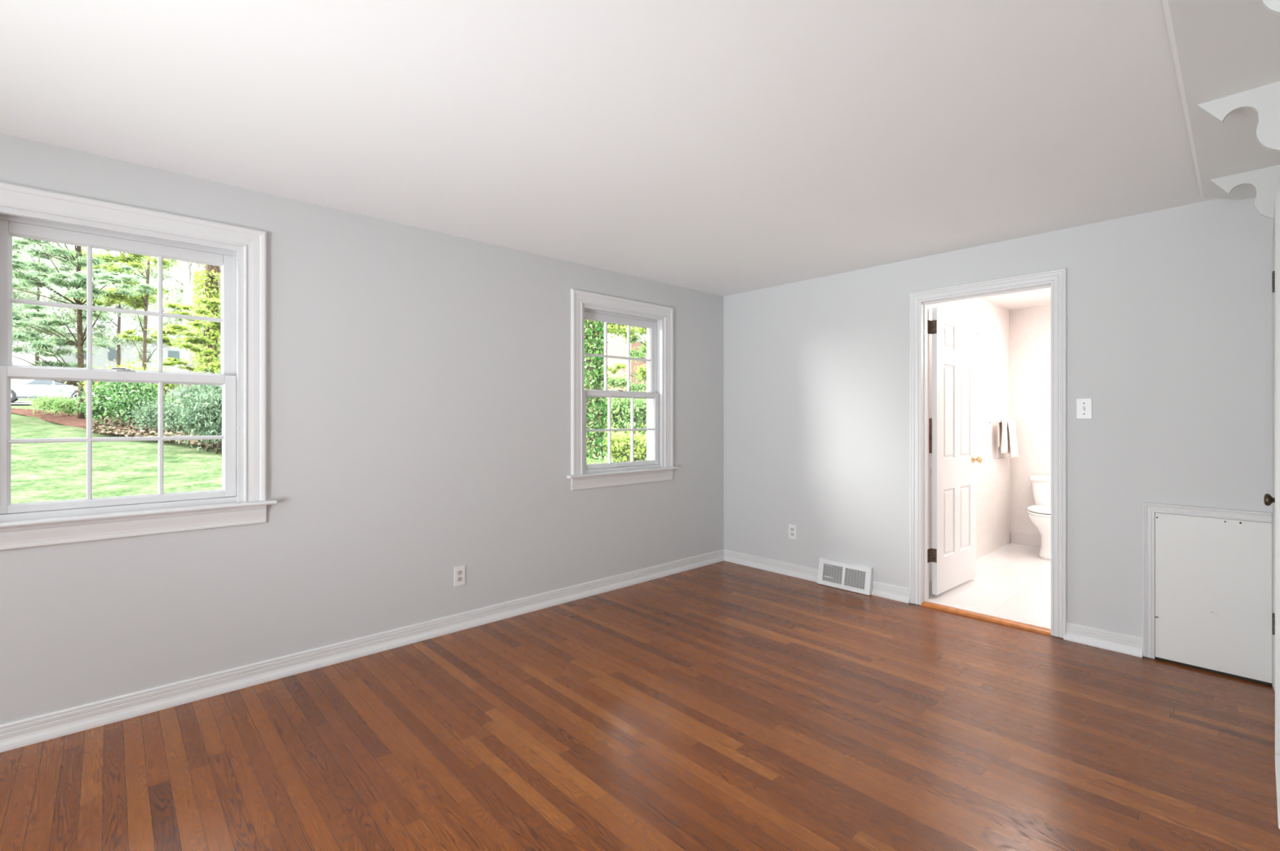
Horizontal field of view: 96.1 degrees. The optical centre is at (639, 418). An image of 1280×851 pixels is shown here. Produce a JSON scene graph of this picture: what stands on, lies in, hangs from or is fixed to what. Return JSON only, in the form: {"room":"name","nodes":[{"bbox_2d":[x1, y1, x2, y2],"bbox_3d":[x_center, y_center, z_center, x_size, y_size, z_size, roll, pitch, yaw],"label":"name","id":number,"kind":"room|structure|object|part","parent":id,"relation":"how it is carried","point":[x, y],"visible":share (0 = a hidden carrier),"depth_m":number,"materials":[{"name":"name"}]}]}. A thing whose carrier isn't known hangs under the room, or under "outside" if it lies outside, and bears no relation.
{"room":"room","nodes":[
{"label":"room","id":0,"kind":"room"},
{"bbox_2d":[0,133,724,724],"bbox_3d":[-1.717,0.240,2.974,6.820,2.660,0.150,0,0,-43],"label":"wall","id":1,"kind":"structure","parent":0,"point":[419,379],"depth_m":3.10,"materials":[{"name":"white paint"}]},
{"bbox_2d":[0,182,276,551],"bbox_3d":[-2.219,-0.198,2.483,1.082,1.407,0.210,0,0,-43],"label":"window","id":2,"kind":"structure","parent":1,"relation":"in","point":[240,253],"depth_m":2.52,"materials":[{"name":"white paint"}]},
{"bbox_3d":[-2.243,-0.471,2.509,0.808,0.610,0.034,0,0,-43],"label":"sash","id":3,"kind":"part","parent":2,"relation":"part of","materials":[{"name":"white wood"}]},
{"bbox_3d":[-2.214,0.086,2.478,0.782,0.572,0.034,0,0,-43],"label":"sash","id":4,"kind":"part","parent":2,"relation":"part of","materials":[{"name":"white wood"}]},
{"bbox_2d":[0,549,724,752],"bbox_3d":[-1.665,1.222,2.903,6.599,0.096,0.026,0,0,-43],"label":"baseboard","id":5,"kind":"structure","parent":1,"relation":"attached to","point":[28,731],"depth_m":2.85,"materials":[{"name":"white paint"}]},
{"bbox_2d":[453,565,465,586],"bbox_3d":[-1.083,0.948,3.453,0.070,0.115,0.008,0,0,-43],"label":"wall outlet","id":6,"kind":"object","parent":1,"relation":"attached to","point":[459,571],"visible":1,"depth_m":3.45,"materials":[{"name":"white plastic"}]},
{"bbox_2d":[457,577,462,582],"bbox_3d":[-1.081,0.968,3.451,0.033,0.026,0.002,0,0,-43],"label":"receptacle","id":7,"kind":"object","parent":6,"relation":"attached to","point":[459,579],"depth_m":3.45,"materials":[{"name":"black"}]},
{"bbox_2d":[457,570,462,575],"bbox_3d":[-1.081,0.928,3.451,0.033,0.026,0.002,0,0,-43],"label":"receptacle","id":8,"kind":"object","parent":6,"relation":"attached to","point":[459,572],"depth_m":3.45,"materials":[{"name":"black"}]},
{"bbox_2d":[566,288,679,490],"bbox_3d":[-0.149,-0.198,4.396,1.082,1.407,0.210,0,0,-43],"label":"window","id":9,"kind":"structure","parent":1,"relation":"in","point":[658,320],"depth_m":4.40,"materials":[{"name":"white paint"}]},
{"bbox_3d":[-0.172,-0.471,4.422,0.808,0.610,0.034,0,0,-43],"label":"sash","id":10,"kind":"part","parent":9,"relation":"part of","materials":[{"name":"white wood"}]},
{"bbox_3d":[-0.143,0.086,4.390,0.782,0.572,0.034,0,0,-43],"label":"sash","id":11,"kind":"part","parent":9,"relation":"part of","materials":[{"name":"white wood"}]},
{"bbox_3d":[-0.134,0.361,4.366,0.130,0.012,0.014,0,0,-43],"label":"lift handle","id":12,"kind":"part","parent":9,"relation":"part of","materials":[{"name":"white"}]},
{"bbox_2d":[0,0,1217,310],"bbox_3d":[0.651,-1.145,2.304,9.390,0.130,4.350,0,0,-43],"label":"ceiling","id":13,"kind":"structure","parent":0,"point":[722,148],"depth_m":2.07,"materials":[{"name":"white paint"}]},
{"bbox_2d":[0,560,1279,850],"bbox_3d":[-0.459,1.295,1.598,6.600,0.050,3.620,0,0,-43],"label":"floor","id":14,"kind":"structure","parent":0,"point":[722,706],"depth_m":2.21,"materials":[{"name":"brown wood"}]},
{"bbox_2d":[921,601,1050,635],"bbox_3d":[2.167,1.260,3.638,0.052,0.021,0.726,0,0,-43],"label":"threshold","id":15,"kind":"object","parent":14,"relation":"on","point":[951,610],"visible":0.87,"depth_m":3.60,"materials":[{"name":"brown wood"}]},
{"bbox_2d":[1275,755,1279,829],"bbox_3d":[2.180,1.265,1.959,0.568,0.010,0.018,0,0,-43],"label":"baseboard","id":16,"kind":"structure","parent":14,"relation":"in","point":[1277,757],"depth_m":1.99,"materials":[{"name":"white paint"}]},
{"bbox_2d":[928,418,932,453],"bbox_3d":[2.196,0.133,4.340,0.182,0.262,0.030,0,0,-43],"label":"hanging cloth","id":17,"kind":"object","parent":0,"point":[930,420],"visible":0.23,"depth_m":4.33,"materials":[{"name":"brown fabric"}]},
{"bbox_2d":[928,297,1008,469],"bbox_3d":[2.800,0.085,5.003,2.570,2.330,0.100,0,0,-43],"label":"wall","id":18,"kind":"structure","parent":0,"point":[995,317],"depth_m":5.39,"materials":[{"name":"white paint"}]},
{"bbox_2d":[953,311,985,414],"bbox_3d":[2.796,-0.448,4.985,0.810,0.835,0.121,0,0,-43],"label":"window","id":19,"kind":"structure","parent":18,"relation":"in","point":[980,326],"depth_m":5.17,"materials":[{"name":"white"}]},
{"bbox_3d":[2.791,-0.410,4.992,0.660,0.760,0.104,0,0,-43],"label":"frame","id":20,"kind":"part","parent":19,"relation":"part of","materials":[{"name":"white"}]},
{"bbox_2d":[928,457,1010,582],"bbox_3d":[2.807,0.820,4.930,2.460,0.859,0.016,0,0,-43],"label":"wainscot","id":21,"kind":"structure","parent":18,"relation":"attached to","point":[993,476],"depth_m":5.36,"materials":[{"name":"tile"}]},
{"bbox_2d":[988,419,1006,424],"bbox_3d":[3.470,0.035,5.501,0.560,0.040,0.077,0,0,-43],"label":"towel bar","id":22,"kind":"object","parent":18,"relation":"attached to","point":[989,420],"visible":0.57,"depth_m":5.33,"materials":[{"name":"silver metal"}]},
{"bbox_2d":[998,420,1008,453],"bbox_3d":[3.407,0.174,5.393,0.151,0.313,0.054,0,0,-43],"label":"hand towel","id":23,"kind":"object","parent":22,"relation":"hanging from","point":[1002,427],"visible":0.97,"depth_m":5.36,"materials":[{"name":"beige fabric"}]},
{"bbox_2d":[1005,419,1018,458],"bbox_3d":[3.582,0.199,5.535,0.241,0.363,0.081,0,0,-43],"label":"bath towel","id":24,"kind":"object","parent":22,"relation":"hanging from","point":[1012,448],"visible":0.84,"depth_m":5.53,"materials":[{"name":"white fabric"}]},
{"bbox_2d":[928,542,1050,623],"bbox_3d":[3.377,1.284,4.379,2.570,0.071,1.800,0,0,-43],"label":"floor","id":25,"kind":"structure","parent":0,"point":[1011,579],"depth_m":4.29,"materials":[{"name":"tile"}]},
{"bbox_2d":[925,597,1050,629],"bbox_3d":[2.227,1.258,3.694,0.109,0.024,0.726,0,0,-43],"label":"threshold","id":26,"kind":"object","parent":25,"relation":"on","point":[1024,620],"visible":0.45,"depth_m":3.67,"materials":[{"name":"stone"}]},
{"bbox_2d":[1026,475,1050,560],"bbox_3d":[3.755,0.899,5.198,0.697,0.700,0.486,0,0,-43],"label":"toilet","id":27,"kind":"object","parent":25,"relation":"on","point":[1039,514],"visible":0.43,"depth_m":5.13,"materials":[{"name":"white ceramic"}]},
{"bbox_3d":[3.697,0.846,5.144,0.540,0.021,0.384,0,0,-43],"label":"seat","id":28,"kind":"part","parent":27,"relation":"part of","materials":[{"name":"white plastic"}]},
{"bbox_3d":[3.697,0.817,5.144,0.536,0.024,0.380,0,0,-43],"label":"lid","id":29,"kind":"part","parent":27,"relation":"part of","materials":[{"name":"white plastic"}]},
{"bbox_3d":[3.705,1.053,5.152,0.552,0.392,0.372,0,0,-43],"label":"bowl","id":30,"kind":"part","parent":27,"relation":"part of","materials":[{"name":"white ceramic"}]},
{"bbox_3d":[3.925,0.571,5.355,0.234,0.044,0.486,0,0,-43],"label":"tank lid","id":31,"kind":"part","parent":27,"relation":"part of","materials":[{"name":"white ceramic"}]},
{"bbox_3d":[3.925,0.742,5.355,0.214,0.295,0.456,0,0,-43],"label":"tank","id":32,"kind":"part","parent":27,"relation":"part of","materials":[{"name":"white ceramic"}]},
{"bbox_2d":[724,196,1273,686],"bbox_3d":[1.963,0.115,3.927,0.120,2.410,3.445,0,0,-43],"label":"wall","id":33,"kind":"structure","parent":0,"point":[1170,310],"depth_m":3.27,"materials":[{"name":"white paint"}]},
{"bbox_2d":[788,524,796,539],"bbox_3d":[1.227,0.916,4.630,0.008,0.115,0.070,0,0,-43],"label":"wall outlet","id":34,"kind":"object","parent":33,"relation":"attached to","point":[792,528],"visible":1,"depth_m":4.62,"materials":[{"name":"white plastic"}]},
{"bbox_2d":[817,557,873,595],"bbox_3d":[1.519,1.171,4.274,0.062,0.191,0.412,0,0,-43],"label":"air vent","id":35,"kind":"object","parent":33,"relation":"in","point":[848,576],"visible":1,"depth_m":4.25,"materials":[{"name":"white metal"}]},
{"bbox_2d":[822,563,842,584],"bbox_3d":[1.451,1.173,4.332,0.029,0.126,0.155,0,0,-43],"label":"grille","id":36,"kind":"object","parent":35,"relation":"attached to","point":[832,573],"depth_m":4.33,"materials":[{"name":"white metal"}]},
{"bbox_2d":[844,568,865,590],"bbox_3d":[1.571,1.173,4.202,0.029,0.126,0.155,0,0,-43],"label":"grille","id":37,"kind":"object","parent":35,"relation":"attached to","point":[854,578],"depth_m":4.20,"materials":[{"name":"white metal"}]},
{"bbox_2d":[724,549,1142,657],"bbox_3d":[1.706,1.222,4.098,0.026,0.096,2.842,0,0,-43],"label":"baseboard","id":38,"kind":"structure","parent":33,"relation":"attached to","point":[1100,638],"depth_m":3.99,"materials":[{"name":"white paint"}]},
{"bbox_2d":[909,268,1066,638],"bbox_3d":[2.466,0.203,3.914,0.882,2.127,0.878,0,0,-43],"label":"door","id":39,"kind":"structure","parent":33,"relation":"in","point":[953,553],"depth_m":3.94,"materials":[{"name":"white paint"}]},
{"bbox_3d":[2.561,0.315,4.363,0.056,0.056,0.062,0,0,-43],"label":"knob","id":40,"kind":"part","parent":39,"relation":"part of","materials":[{"name":"gold metal"}]},
{"bbox_2d":[1076,398,1092,418],"bbox_3d":[2.502,-0.053,3.241,0.019,0.115,0.070,0,0,-43],"label":"light switch","id":41,"kind":"object","parent":33,"relation":"attached to","point":[1084,406],"visible":1,"depth_m":3.24,"materials":[{"name":"white plastic"}]},
{"bbox_2d":[1142,502,1272,686],"bbox_3d":[2.829,0.859,2.886,0.021,0.822,0.464,0,0,-43],"label":"door","id":42,"kind":"structure","parent":33,"relation":"in","point":[1207,572],"depth_m":2.87,"materials":[{"name":"white paint"}]},
{"bbox_2d":[1008,305,1050,535],"bbox_3d":[4.284,0.085,5.217,0.100,2.330,1.600,0,0,-43],"label":"wall","id":43,"kind":"structure","parent":0,"point":[1029,329],"depth_m":5.65,"materials":[{"name":"paint"}]},
{"bbox_2d":[1010,532,1040,546],"bbox_3d":[4.249,1.194,5.173,0.012,0.109,1.583,0,0,-43],"label":"baseboard","id":44,"kind":"structure","parent":43,"relation":"attached to","point":[1015,538],"depth_m":5.66,"materials":[{"name":"white tile"}]},
{"bbox_3d":[1.982,0.090,1.681,2.900,2.360,0.120,0,0,-43],"label":"wall","id":45,"kind":"structure","parent":0,"visible":0},
{"bbox_2d":[1162,0,1279,218],"bbox_3d":[1.873,-0.959,1.834,2.847,0.244,0.253,0,0,-43],"label":"wall shelf","id":46,"kind":"object","parent":45,"relation":"attached to","point":[1226,53],"visible":1,"depth_m":1.82,"materials":[{"name":"white paint"}]},
{"bbox_2d":[1263,191,1279,755],"bbox_3d":[2.725,0.210,2.399,0.815,2.120,0.166,0,0,-43],"label":"door","id":47,"kind":"structure","parent":45,"relation":"in","point":[1268,500],"depth_m":2.16,"materials":[{"name":"white paint"}]},
{"bbox_3d":[2.502,0.325,2.275,0.049,0.049,0.046,0,0,-43],"label":"knob","id":48,"kind":"part","parent":47,"relation":"part of","materials":[{"name":"brown metal"}]},
{"bbox_3d":[2.694,0.209,2.433,0.815,2.118,0.018,0,0,-43],"label":"casing","id":49,"kind":"part","parent":47,"relation":"part of","materials":[{"name":"white paint"}]},
{"label":"outside","id":50,"kind":"structure","parent":0,"visible":0},
{"bbox_2d":[10,401,177,405],"bbox_3d":[-31.421,-0.833,32.611,70.000,0.312,8.000,0,0,-43],"label":"gravel drive","id":51,"kind":"structure","parent":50,"point":[15,402],"depth_m":30.55,"materials":[{"name":"grey"}]},
{"bbox_2d":[10,379,86,402],"bbox_3d":[-32.027,-1.499,30.989,4.660,1.468,2.015,0,0,-43],"label":"car","id":52,"kind":"object","parent":51,"relation":"on","point":[37,388],"visible":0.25,"depth_m":30.35,"materials":[{"name":"silver metal"}]},
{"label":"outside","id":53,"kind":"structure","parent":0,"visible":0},
{"bbox_2d":[10,395,645,503],"bbox_3d":[-34.506,-1.522,54.374,105.000,4.975,119.840,0,0,-43],"label":"lawn","id":54,"kind":"structure","parent":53,"point":[57,471],"depth_m":8.04,"materials":[{"name":"green plant"}]},
{"bbox_2d":[12,236,68,344],"bbox_3d":[-69.039,-13.199,59.678,14.489,21.387,14.992,0,0,-43],"label":"tree","id":55,"kind":"object","parent":54,"relation":"on","point":[27,289],"visible":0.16,"depth_m":60.85,"materials":[{"name":"green plant"}]},
{"bbox_2d":[12,236,109,365],"bbox_3d":[-67.018,-12.844,63.895,13.308,20.526,12.745,0,0,-43],"label":"tree","id":56,"kind":"object","parent":54,"relation":"on","point":[66,269],"visible":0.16,"depth_m":63.66,"materials":[{"name":"green plant"}]},
{"bbox_2d":[12,237,156,418],"bbox_3d":[-17.521,-4.477,16.999,7.782,9.504,3.888,0,0,7],"label":"pine tree","id":57,"kind":"object","parent":54,"relation":"on","point":[42,346],"visible":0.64,"depth_m":16.84,"materials":[{"name":"green plant"}]},
{"bbox_2d":[10,408,191,441],"bbox_3d":[-15.958,0.074,18.446,25.755,1.085,4.808,0,0,34],"label":"mulch bed","id":58,"kind":"object","parent":54,"relation":"on","point":[63,419],"visible":0.22,"depth_m":17.79,"materials":[{"name":"brown soil"}]},
{"bbox_2d":[24,393,86,416],"bbox_3d":[-19.353,-0.364,19.004,4.266,0.919,1.295,0,0,31],"label":"daylily","id":59,"kind":"object","parent":58,"relation":"on","point":[55,405],"visible":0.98,"depth_m":18.40,"materials":[{"name":"green plant"}]},
{"bbox_2d":[58,382,172,426],"bbox_3d":[-12.839,-0.443,14.311,2.731,1.657,1.881,0,0,24],"label":"rhododendron","id":60,"kind":"object","parent":58,"relation":"on","point":[114,400],"visible":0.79,"depth_m":13.99,"materials":[{"name":"green plant"}]},
{"bbox_2d":[64,358,186,419],"bbox_3d":[-14.662,-0.737,16.428,2.958,2.013,1.727,0,0,13],"label":"shrub","id":61,"kind":"object","parent":58,"relation":"on","point":[166,385],"visible":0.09,"depth_m":16.43,"materials":[{"name":"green plant"}]},
{"bbox_2d":[92,414,222,448],"bbox_3d":[-11.506,0.221,14.369,3.364,0.695,14.976,0,0,-43],"label":"leaf litter","id":62,"kind":"object","parent":58,"relation":"on","point":[115,428],"visible":0.42,"depth_m":12.27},
{"bbox_2d":[120,386,193,432],"bbox_3d":[-10.538,-0.102,12.855,2.479,1.239,1.242,0,0,36],"label":"spirea","id":63,"kind":"object","parent":58,"relation":"on","point":[149,417],"visible":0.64,"depth_m":12.70,"materials":[{"name":"green plant"}]},
{"bbox_2d":[146,272,220,373],"bbox_3d":[-10.095,-1.434,13.260,2.105,4.003,3.163,0,0,-34],"label":"tree","id":64,"kind":"object","parent":58,"relation":"on","point":[194,341],"visible":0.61,"depth_m":13.31,"materials":[{"name":"green plant"}]},
{"bbox_2d":[26,243,182,368],"bbox_3d":[-60.016,-13.152,66.452,15.270,21.428,12.106,0,0,-43],"label":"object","id":65,"kind":"object","parent":54,"relation":"on","point":[100,330],"visible":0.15,"depth_m":65.03,"materials":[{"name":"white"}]},
{"bbox_2d":[69,245,181,370],"bbox_3d":[-18.002,-3.839,20.148,3.458,8.004,4.583,0,0,-34],"label":"maple tree","id":66,"kind":"object","parent":54,"relation":"on","point":[140,302],"visible":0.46,"depth_m":20.01,"materials":[{"name":"green plant"}]},
{"bbox_2d":[56,312,220,395],"bbox_3d":[-68.683,-7.845,79.804,17.500,11.500,9.200,0,0,-43],"label":"house","id":67,"kind":"structure","parent":54,"relation":"on","point":[100,360],"depth_m":75.82,"materials":[{"name":"grey"}]},
{"bbox_2d":[106,257,220,355],"bbox_3d":[-49.055,-12.552,62.797,14.753,21.092,15.050,0,0,-43],"label":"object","id":68,"kind":"object","parent":54,"relation":"on","point":[153,275],"visible":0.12,"depth_m":61.12,"materials":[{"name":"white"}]},
{"bbox_2d":[154,257,199,404],"bbox_3d":[-14.898,-4.142,18.662,2.908,8.906,2.035,0,0,6],"label":"forked tree","id":69,"kind":"object","parent":54,"relation":"on","point":[187,277],"visible":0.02,"depth_m":17.86,"materials":[{"name":"green plant"}]},
{"bbox_2d":[155,363,222,453],"bbox_3d":[-7.458,-0.131,10.115,2.378,1.578,1.586,0,0,20],"label":"juniper","id":70,"kind":"object","parent":54,"relation":"on","point":[203,402],"visible":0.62,"depth_m":9.76,"materials":[{"name":"green plant"}]},
{"bbox_3d":[-7.205,0.440,9.802,0.093,0.438,0.077,0,0,-43],"label":"stem","id":71,"kind":"part","parent":70,"relation":"part of","materials":[{"name":"brown plant"}]},
{"bbox_2d":[179,262,220,337],"bbox_3d":[-39.434,-11.490,59.091,13.080,19.547,12.621,0,0,37],"label":"tree","id":72,"kind":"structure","parent":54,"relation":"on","point":[201,266],"depth_m":58.29,"materials":[{"name":"white"}]},
{"bbox_2d":[191,264,220,387],"bbox_3d":[-12.006,-4.070,16.004,0.781,9.009,0.762,0,0,-1],"label":"oak tree","id":73,"kind":"object","parent":54,"relation":"on","point":[211,286],"visible":0.33,"depth_m":15.88,"materials":[{"name":"green plant"}]},
{"bbox_2d":[584,320,611,464],"bbox_3d":[-0.586,-2.270,7.210,0.529,6.523,0.505,0,0,-11],"label":"tree","id":74,"kind":"object","parent":54,"relation":"on","point":[593,331],"visible":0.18,"depth_m":7.08,"materials":[{"name":"green plant"}]},
{"bbox_2d":[586,444,621,464],"bbox_3d":[-0.514,0.625,6.496,0.811,0.654,0.828,0,0,-8],"label":"clump","id":75,"kind":"object","parent":54,"relation":"on","point":[588,460],"visible":0.04,"depth_m":6.57,"materials":[{"name":"green plant"}]},
{"bbox_2d":[600,341,646,418],"bbox_3d":[-0.840,-1.989,39.011,6.600,5.100,8.500,0,0,-43],"label":"brick house","id":76,"kind":"structure","parent":54,"relation":"on","point":[619,349],"depth_m":34.48,"materials":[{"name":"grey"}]},
{"bbox_2d":[602,417,646,462],"bbox_3d":[-0.176,0.533,8.647,1.620,1.077,1.105,0,0,4],"label":"bush","id":77,"kind":"object","parent":54,"relation":"on","point":[620,448],"visible":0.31,"depth_m":8.46,"materials":[{"name":"green plant"}]},
{"bbox_2d":[603,323,646,381],"bbox_3d":[-0.102,-1.872,12.736,2.189,5.503,3.100,0,0,7],"label":"tree","id":78,"kind":"object","parent":54,"relation":"on","point":[615,329],"visible":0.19,"depth_m":12.30,"materials":[{"name":"green plant"}]},
{"bbox_2d":[604,383,646,439],"bbox_3d":[-0.243,0.100,10.469,2.204,1.499,1.289,0,0,-8],"label":"bush","id":79,"kind":"object","parent":54,"relation":"on","point":[620,407],"visible":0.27,"depth_m":10.31,"materials":[{"name":"green plant"}]},
{"bbox_2d":[607,328,646,400],"bbox_3d":[0.377,-2.174,14.777,2.246,6.003,3.461,0,0,39],"label":"tree","id":80,"kind":"object","parent":54,"relation":"on","point":[615,382],"visible":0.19,"depth_m":14.47,"materials":[{"name":"green plant"}]}
]}

